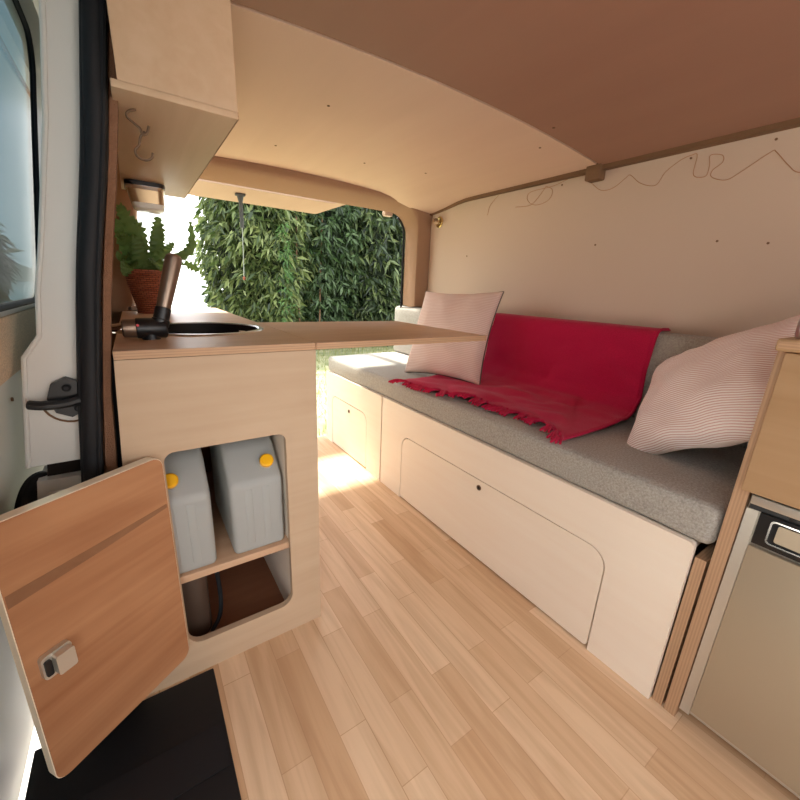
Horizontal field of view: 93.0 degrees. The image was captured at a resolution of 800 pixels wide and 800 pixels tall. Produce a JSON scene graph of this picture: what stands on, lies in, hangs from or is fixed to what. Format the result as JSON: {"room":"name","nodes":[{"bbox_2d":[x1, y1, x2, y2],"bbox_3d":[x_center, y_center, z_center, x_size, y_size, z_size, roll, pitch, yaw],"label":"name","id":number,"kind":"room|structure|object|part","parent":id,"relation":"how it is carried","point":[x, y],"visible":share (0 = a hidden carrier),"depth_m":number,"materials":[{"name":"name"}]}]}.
{"room":"vehicle interior","nodes":[
{"label":"vehicle interior","id":0,"kind":"room"},
{"bbox_2d":[33,0,38,16],"bbox_3d":[0.391,-0.803,0.653,1.880,0.030,3.500,-8,19,-33],"label":"roof","id":1,"kind":"structure","parent":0,"point":[36,2],"depth_m":0.87,"materials":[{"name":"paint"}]},
{"bbox_2d":[188,179,392,279],"bbox_3d":[-0.889,-1.074,2.427,1.390,0.599,0.950,-8,19,-33],"label":"door","id":2,"kind":"structure","parent":1,"relation":"attached to","point":[203,188],"depth_m":2.51,"materials":[{"name":"paint"}]},
{"bbox_3d":[-1.041,-0.978,2.521,0.016,0.305,0.005,-8,19,-33],"label":"pull cord","id":3,"kind":"part","parent":2,"relation":"part of","materials":[{"name":"white fabric"}]},
{"bbox_2d":[112,311,121,353],"bbox_3d":[-1.391,-0.004,1.832,0.225,0.930,0.050,-8,19,-33],"label":"wall","id":4,"kind":"structure","parent":0,"point":[116,316],"depth_m":1.75,"materials":[{"name":"brown wood"}]},
{"bbox_2d":[128,305,137,310],"bbox_3d":[-1.170,-0.408,1.682,0.065,0.023,0.070,-8,19,-33],"label":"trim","id":5,"kind":"structure","parent":4,"relation":"attached to","point":[133,308],"depth_m":1.65,"materials":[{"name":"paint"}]},
{"bbox_2d":[112,156,432,311],"bbox_3d":[-0.536,-0.856,2.041,1.761,0.740,0.155,-8,19,-33],"label":"trim","id":6,"kind":"structure","parent":4,"relation":"attached to","point":[417,223],"depth_m":2.00,"materials":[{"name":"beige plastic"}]},
{"bbox_2d":[144,436,799,799],"bbox_3d":[0.248,0.742,1.124,1.780,0.030,3.520,-8,19,-33],"label":"floor","id":7,"kind":"structure","parent":0,"point":[422,673],"depth_m":0.97,"materials":[{"name":"brown wood"}]},
{"bbox_2d":[25,668,240,799],"bbox_3d":[-0.117,0.993,0.176,0.356,0.026,1.905,-8,19,-33],"label":"mat","id":8,"kind":"object","parent":7,"relation":"on","point":[174,744],"visible":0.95,"depth_m":0.82,"materials":[{"name":"black rubber"}]},
{"bbox_2d":[0,330,320,777],"bbox_3d":[-0.830,0.158,1.405,0.607,0.844,1.595,-8,19,-33],"label":"base cabinet","id":9,"kind":"object","parent":7,"relation":"on","point":[93,615],"visible":0.92,"depth_m":0.81,"materials":[{"name":"brown wood"}]},
{"bbox_3d":[-0.587,0.418,0.767,0.248,0.551,0.182,-8,19,-33],"label":"door","id":10,"kind":"part","parent":9,"relation":"part of","materials":[{"name":"beige wood"}]},
{"bbox_3d":[-0.576,0.419,0.764,0.002,0.548,0.285,8,17,19],"label":"door","id":11,"kind":"part","parent":9,"relation":"part of","materials":[{"name":"brown wood"}]},
{"bbox_2d":[112,354,122,467],"bbox_3d":[-0.688,0.329,0.898,0.142,0.870,0.020,-8,19,-33],"label":"trim","id":12,"kind":"structure","parent":9,"relation":"attached to","point":[119,455],"depth_m":0.84,"materials":[{"name":"black rubber"}]},
{"bbox_2d":[164,448,216,573],"bbox_3d":[-0.608,0.231,1.025,0.135,0.343,0.312,-8,19,-33],"label":"jerry can","id":13,"kind":"object","parent":9,"relation":"on","point":[187,483],"visible":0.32,"depth_m":0.93,"materials":[{"name":"grey plastic"}]},
{"bbox_2d":[181,572,222,636],"bbox_3d":[-0.665,0.515,1.196,0.140,0.252,0.390,-8,19,-33],"label":"tank","id":14,"kind":"object","parent":9,"relation":"on","point":[196,597],"visible":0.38,"depth_m":1.05,"materials":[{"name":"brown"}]},
{"bbox_3d":[-0.680,0.525,1.188,0.103,0.236,0.390,-8,19,-33],"label":"tank","id":15,"kind":"part","parent":14,"relation":"part of","materials":[{"name":"brown"}]},
{"bbox_3d":[-0.737,0.153,1.437,0.380,0.844,0.015,-8,19,-33],"label":"panel","id":16,"kind":"part","parent":9,"relation":"part of","materials":[{"name":"beige wood"}]},
{"bbox_2d":[112,307,314,359],"bbox_3d":[-0.787,-0.293,1.416,0.414,0.017,1.437,-8,19,-33],"label":"countertop","id":17,"kind":"structure","parent":9,"relation":"on","point":[270,339],"depth_m":0.92,"materials":[{"name":"beige wood"}]},
{"bbox_2d":[112,253,181,339],"bbox_3d":[-0.585,-0.242,0.884,0.162,0.199,0.056,-12,22,-41],"label":"tap","id":18,"kind":"object","parent":17,"relation":"on","point":[156,327],"visible":0.97,"depth_m":0.89,"materials":[{"name":"black metal"}]},
{"bbox_3d":[-0.554,-0.281,0.910,0.037,0.136,0.071,13,19,32],"label":"spout","id":19,"kind":"part","parent":18,"relation":"part of","materials":[{"name":"brown metal"}]},
{"bbox_2d":[114,203,199,313],"bbox_3d":[-0.977,-0.558,1.555,0.297,0.398,0.239,-8,19,-33],"label":"potted fern","id":20,"kind":"object","parent":17,"relation":"on","point":[141,268],"visible":0.77,"depth_m":1.50,"materials":[{"name":"green plant"}]},
{"bbox_2d":[125,269,161,313],"bbox_3d":[-1.036,-0.451,1.585,0.178,0.172,0.178,-8,19,-33],"label":"pot","id":21,"kind":"object","parent":20,"relation":"attached to","point":[143,284],"depth_m":1.52,"materials":[{"name":"wicker"}]},
{"bbox_2d":[168,322,263,335],"bbox_3d":[-0.608,-0.155,1.167,0.364,0.136,0.364,-8,19,-33],"label":"sink","id":22,"kind":"object","parent":17,"relation":"in","point":[175,328],"visible":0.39,"depth_m":1.28,"materials":[{"name":"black metal"}]},
{"bbox_2d":[258,321,485,349],"bbox_3d":[-0.128,-0.242,1.347,0.648,0.021,0.565,-8,19,-33],"label":"folding table","id":23,"kind":"object","parent":17,"relation":"attached to","point":[342,334],"visible":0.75,"depth_m":1.23,"materials":[{"name":"brown wood"}]},
{"bbox_3d":[-0.432,0.304,0.961,0.471,0.844,0.018,-8,19,-33],"label":"panel","id":24,"kind":"part","parent":9,"relation":"part of","materials":[{"name":"brown wood"}]},
{"bbox_2d":[180,471,288,583],"bbox_3d":[-0.597,0.361,1.234,0.338,0.020,0.568,-8,19,-33],"label":"shelf","id":25,"kind":"object","parent":9,"relation":"attached to","point":[226,558],"depth_m":1.05,"materials":[{"name":"beige wood"}]},
{"bbox_2d":[210,436,283,553],"bbox_3d":[-0.463,0.208,1.125,0.135,0.343,0.312,-8,19,-33],"label":"jerry can","id":26,"kind":"object","parent":9,"relation":"on","point":[246,473],"visible":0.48,"depth_m":1.02,"materials":[{"name":"grey plastic"}]},
{"bbox_3d":[-0.463,0.210,1.280,0.014,0.844,0.568,-8,19,-33],"label":"panel","id":27,"kind":"part","parent":9,"relation":"part of","materials":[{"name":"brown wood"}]},
{"bbox_2d":[326,370,388,479],"bbox_3d":[-0.044,0.085,2.442,0.615,0.474,0.691,-8,19,-33],"label":"storage bench","id":28,"kind":"object","parent":7,"relation":"on","point":[354,410],"visible":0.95,"depth_m":2.21,"materials":[{"name":"brown wood"}]},
{"bbox_3d":[-0.311,0.178,2.324,0.016,0.321,0.447,-8,19,-33],"label":"drawer","id":29,"kind":"part","parent":28,"relation":"part of","materials":[{"name":"brown wood"}]},
{"bbox_2d":[380,397,716,704],"bbox_3d":[0.541,0.350,1.617,0.615,0.474,1.376,-8,19,-33],"label":"storage bench","id":30,"kind":"object","parent":7,"relation":"on","point":[613,576],"visible":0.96,"depth_m":1.16,"materials":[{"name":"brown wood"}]},
{"bbox_3d":[0.289,0.450,1.478,0.016,0.321,0.988,-8,19,-33],"label":"drawer","id":31,"kind":"part","parent":30,"relation":"part of","materials":[{"name":"brown wood"}]},
{"bbox_2d":[329,352,746,543],"bbox_3d":[0.357,-0.014,1.812,0.600,0.101,2.077,-8,19,-33],"label":"seat cushion","id":32,"kind":"object","parent":30,"relation":"on","point":[688,492],"visible":0.5,"depth_m":1.11,"materials":[{"name":"grey fabric"}]},
{"bbox_2d":[393,345,411,354],"bbox_3d":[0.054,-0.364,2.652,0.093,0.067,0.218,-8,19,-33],"label":"backrest cushion","id":33,"kind":"object","parent":32,"relation":"on","point":[405,349],"depth_m":2.62,"materials":[{"name":"grey fabric"}]},
{"bbox_2d":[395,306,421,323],"bbox_3d":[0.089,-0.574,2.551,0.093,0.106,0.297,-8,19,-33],"label":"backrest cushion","id":34,"kind":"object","parent":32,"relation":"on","point":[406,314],"depth_m":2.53,"materials":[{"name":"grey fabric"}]},
{"bbox_2d":[405,291,503,384],"bbox_3d":[0.249,-0.327,1.912,0.472,0.445,0.217,16,21,38],"label":"throw pillow","id":35,"kind":"object","parent":32,"relation":"on","point":[470,313],"visible":0.91,"depth_m":1.82,"materials":[{"name":"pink and white striped cotton fabric"}]},
{"bbox_2d":[388,313,670,444],"bbox_3d":[0.464,-0.168,1.570,0.661,0.333,0.879,-8,19,-33],"label":"throw blanket","id":36,"kind":"object","parent":32,"relation":"on","point":[576,378],"visible":0.98,"depth_m":1.53,"materials":[{"name":"fabric"}]},
{"bbox_2d":[632,332,716,416],"bbox_3d":[0.970,-0.073,1.332,0.093,0.318,0.189,-8,19,-33],"label":"backrest cushion","id":37,"kind":"object","parent":32,"relation":"on","point":[667,345],"depth_m":1.31,"materials":[{"name":"grey fabric"}]},
{"bbox_2d":[627,315,799,454],"bbox_3d":[0.880,-0.020,1.078,0.317,0.472,0.517,-4,17,-22],"label":"throw pillow","id":38,"kind":"object","parent":32,"relation":"on","point":[709,395],"visible":0.73,"depth_m":1.00,"materials":[{"name":"pink and white striped cotton fabric"}]},
{"bbox_3d":[0.899,0.541,1.074,0.538,0.439,0.022,-8,19,-33],"label":"panel","id":39,"kind":"part","parent":30,"relation":"part of","materials":[{"name":"brown wood"}]},
{"bbox_2d":[664,337,799,716],"bbox_3d":[1.108,0.381,0.750,0.632,0.944,0.630,-8,19,-33],"label":"base cabinet","id":40,"kind":"object","parent":7,"relation":"on","point":[770,466],"visible":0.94,"depth_m":0.74,"materials":[{"name":"beige wood"}]},
{"bbox_2d":[679,493,799,798],"bbox_3d":[1.087,0.514,0.792,0.558,0.604,0.553,-8,19,-33],"label":"fridge","id":41,"kind":"object","parent":40,"relation":"in","point":[743,685],"visible":0.96,"depth_m":0.79,"materials":[{"name":"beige metal"}]},
{"bbox_3d":[0.716,0.496,0.861,0.006,0.568,0.020,-8,19,-33],"label":"frame","id":42,"kind":"part","parent":41,"relation":"part of","materials":[{"name":"silver metal"}]},
{"bbox_3d":[0.873,0.270,0.567,0.012,0.020,0.540,-8,19,-33],"label":"rail","id":43,"kind":"part","parent":41,"relation":"part of","materials":[{"name":"silver metal"}]},
{"bbox_3d":[0.877,0.326,0.575,0.011,0.070,0.520,-8,19,-33],"label":"handle panel","id":44,"kind":"part","parent":41,"relation":"part of","materials":[{"name":"black plastic"}]},
{"bbox_3d":[0.826,0.304,0.633,0.003,0.052,0.321,-8,19,-33],"label":"handle frame","id":45,"kind":"part","parent":41,"relation":"part of","materials":[{"name":"silver metal"}]},
{"bbox_3d":[0.875,0.122,0.506,0.016,0.281,0.596,-8,19,-33],"label":"drawer","id":46,"kind":"part","parent":40,"relation":"part of","materials":[{"name":"beige wood"}]},
{"bbox_2d":[794,319,799,338],"bbox_3d":[0.766,-0.134,0.678,0.060,0.056,0.080,-8,19,-33],"label":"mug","id":47,"kind":"object","parent":40,"relation":"on","point":[797,332],"visible":1,"depth_m":0.70,"materials":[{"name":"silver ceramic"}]},
{"bbox_2d":[215,0,799,213],"bbox_3d":[0.440,-0.688,0.642,1.700,0.092,3.270,-8,19,-33],"label":"ceiling","id":48,"kind":"structure","parent":0,"point":[611,81],"depth_m":1.00,"materials":[{"name":"beige wood"}]},
{"bbox_2d":[106,0,238,197],"bbox_3d":[-0.643,-0.740,1.008,0.198,0.206,0.915,-8,19,-33],"label":"overhead cabinet","id":49,"kind":"object","parent":48,"relation":"attached to","point":[174,59],"visible":0.9,"depth_m":0.68,"materials":[{"name":"beige wood"}]},
{"bbox_2d":[125,109,149,135],"bbox_3d":[-0.489,-0.519,0.709,0.038,0.043,0.004,-8,19,-33],"label":"hook","id":50,"kind":"object","parent":49,"relation":"attached to","point":[128,111],"visible":1,"depth_m":0.71,"materials":[{"name":"brown"}]},
{"bbox_2d":[134,131,153,161],"bbox_3d":[-0.488,-0.484,0.723,0.033,0.052,0.007,-8,19,-33],"label":"hook","id":51,"kind":"object","parent":50,"relation":"hanging from","point":[140,136],"visible":1,"depth_m":0.72,"materials":[{"name":"brown"}]},
{"bbox_2d":[124,179,164,213],"bbox_3d":[-0.855,-0.679,1.279,0.112,0.080,0.126,-8,19,-33],"label":"lamp","id":52,"kind":"object","parent":49,"relation":"attached to","point":[145,197],"visible":1,"depth_m":1.24,"materials":[{"name":"black plastic"}]},
{"bbox_3d":[-0.386,-0.632,0.652,0.186,0.193,0.012,-8,19,-33],"label":"panel","id":53,"kind":"part","parent":49,"relation":"part of","materials":[{"name":"beige wood"}]},
{"bbox_2d":[427,127,799,578],"bbox_3d":[1.081,-0.064,1.282,0.014,1.500,3.245,-8,19,-33],"label":"wall","id":54,"kind":"structure","parent":0,"point":[685,253],"depth_m":1.39,"materials":[{"name":"beige wood"}]},
{"bbox_2d":[397,217,404,307],"bbox_3d":[-0.009,-0.763,2.552,0.069,0.849,0.014,-8,19,-33],"label":"seal","id":55,"kind":"object","parent":54,"relation":"attached to","point":[398,218],"visible":0.81,"depth_m":2.52,"materials":[{"name":"black rubber"}]},
{"bbox_2d":[433,217,442,227],"bbox_3d":[0.234,-1.076,2.292,0.052,0.064,0.080,8,17,17],"label":"spotlight","id":56,"kind":"object","parent":54,"relation":"attached to","point":[438,222],"visible":1,"depth_m":2.29,"materials":[{"name":"gold metal"}]},
{"bbox_2d":[585,163,605,182],"bbox_3d":[0.775,-0.900,1.505,0.048,0.058,0.060,-8,19,-33],"label":"trim","id":57,"kind":"structure","parent":54,"relation":"attached to","point":[594,173],"depth_m":1.49,"materials":[{"name":"brown wood"}]},
{"bbox_2d":[430,117,799,215],"bbox_3d":[1.095,-0.766,1.076,0.044,0.060,3.260,-8,19,-33],"label":"trim","id":58,"kind":"structure","parent":54,"relation":"attached to","point":[793,123],"depth_m":1.31,"materials":[{"name":"brown wood"}]},
{"bbox_2d":[521,150,799,206],"bbox_3d":[0.897,-0.804,1.383,0.002,0.121,1.187,-8,19,-33],"label":"wire","id":59,"kind":"object","parent":54,"relation":"attached to","point":[773,150],"visible":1,"depth_m":1.26,"materials":[{"name":"orange metal"}]},
{"bbox_3d":[-1.019,-0.175,1.275,0.254,1.600,1.260,-8,19,-33],"label":"wall","id":60,"kind":"structure","parent":0,"visible":0},
{"bbox_2d":[0,0,44,799],"bbox_3d":[-0.774,0.026,0.727,0.283,1.680,1.500,-8,19,-33],"label":"door","id":61,"kind":"structure","parent":60,"relation":"in","point":[20,64],"depth_m":0.75,"materials":[{"name":"paint"}]},
{"bbox_3d":[-0.835,0.400,0.803,0.174,0.915,1.500,-8,19,-33],"label":"panel","id":62,"kind":"part","parent":61,"relation":"part of","materials":[{"name":"paint"}]},
{"bbox_2d":[21,0,80,499],"bbox_3d":[-0.676,0.002,0.770,0.316,1.611,0.129,-8,19,-33],"label":"door","id":63,"kind":"structure","parent":60,"relation":"in","point":[50,399],"depth_m":0.69,"materials":[{"name":"paint"}]},
{"bbox_2d":[14,471,46,508],"bbox_3d":[-0.736,0.254,0.773,0.099,0.193,0.140,9,18,22],"label":"cable loop","id":64,"kind":"object","parent":63,"relation":"attached to","point":[27,494],"visible":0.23,"depth_m":0.76,"materials":[{"name":"black rubber"}]},
{"bbox_3d":[-0.655,0.006,0.720,0.079,0.024,0.022,-11,21,-39],"label":"catch lever","id":65,"kind":"part","parent":63,"relation":"part of","materials":[{"name":"black plastic"}]},
{"bbox_2d":[76,0,108,482],"bbox_3d":[-0.609,0.004,0.758,0.267,1.606,0.037,-8,19,-33],"label":"seal","id":66,"kind":"object","parent":63,"relation":"attached to","point":[93,14],"visible":0.62,"depth_m":0.68,"materials":[{"name":"black rubber"}]},
{"bbox_2d":[101,17,109,473],"bbox_3d":[-0.635,-0.019,0.795,0.266,1.600,0.025,-8,19,-33],"label":"trim","id":67,"kind":"structure","parent":60,"relation":"attached to","point":[108,24],"depth_m":0.74,"materials":[{"name":"brown plastic"}]},
{"bbox_2d":[103,32,118,472],"bbox_3d":[-0.605,-0.018,0.797,0.239,1.600,0.055,-8,19,-33],"label":"trim","id":68,"kind":"structure","parent":60,"relation":"attached to","point":[111,460],"depth_m":0.73,"materials":[{"name":"brown wood"}]},
{"label":"outside","id":69,"kind":"structure","parent":0,"visible":0},
{"bbox_2d":[172,282,222,307],"bbox_3d":[-116.215,-50.884,164.209,600.000,0.200,385.000,-8,19,-33],"label":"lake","id":70,"kind":"structure","parent":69,"point":[187,294],"depth_m":43.70,"materials":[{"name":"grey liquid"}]},
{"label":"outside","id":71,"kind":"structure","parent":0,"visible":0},
{"bbox_2d":[19,726,40,799],"bbox_3d":[19.975,3.105,-2.101,150.000,0.015,32.750,-8,19,-33],"label":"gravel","id":72,"kind":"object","parent":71,"point":[35,745],"depth_m":1.25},
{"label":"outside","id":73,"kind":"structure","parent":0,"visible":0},
{"bbox_2d":[315,346,396,436],"bbox_3d":[16.543,1.645,2.758,150.000,0.200,45.000,-8,19,-33],"label":"ground","id":74,"kind":"structure","parent":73,"point":[320,425],"depth_m":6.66,"materials":[{"name":"green plant"}]},
{"bbox_2d":[191,196,326,322],"bbox_3d":[-3.211,-4.336,9.079,3.224,6.471,3.356,1,16,-4],"label":"shrub","id":75,"kind":"object","parent":74,"relation":"on","point":[255,298],"visible":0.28,"depth_m":8.28,"materials":[{"name":"green plant"}]},
{"bbox_2d":[275,223,295,321],"bbox_3d":[-2.446,-2.308,8.155,0.414,2.826,0.479,4,16,6],"label":"creeper","id":76,"kind":"object","parent":74,"relation":"on","point":[287,251],"visible":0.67,"depth_m":8.01,"materials":[{"name":"green plant"}]},
{"bbox_2d":[290,205,370,321],"bbox_3d":[-2.234,-4.586,9.989,3.054,6.414,3.751,-8,19,-33],"label":"shrub","id":77,"kind":"object","parent":74,"relation":"on","point":[334,246],"visible":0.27,"depth_m":9.12,"materials":[{"name":"green plant"}]},
{"bbox_2d":[341,205,405,347],"bbox_3d":[-1.029,-4.684,10.522,3.344,6.473,3.651,-8,19,-33],"label":"shrub","id":78,"kind":"object","parent":74,"relation":"on","point":[379,295],"visible":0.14,"depth_m":9.62,"materials":[{"name":"green plant"}]},
{"bbox_2d":[387,228,404,305],"bbox_3d":[0.682,-4.815,11.348,3.707,6.533,3.632,-1,17,-13],"label":"shrub","id":79,"kind":"object","parent":74,"relation":"on","point":[404,228],"visible":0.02,"depth_m":9.88,"materials":[{"name":"green plant"}]}
]}

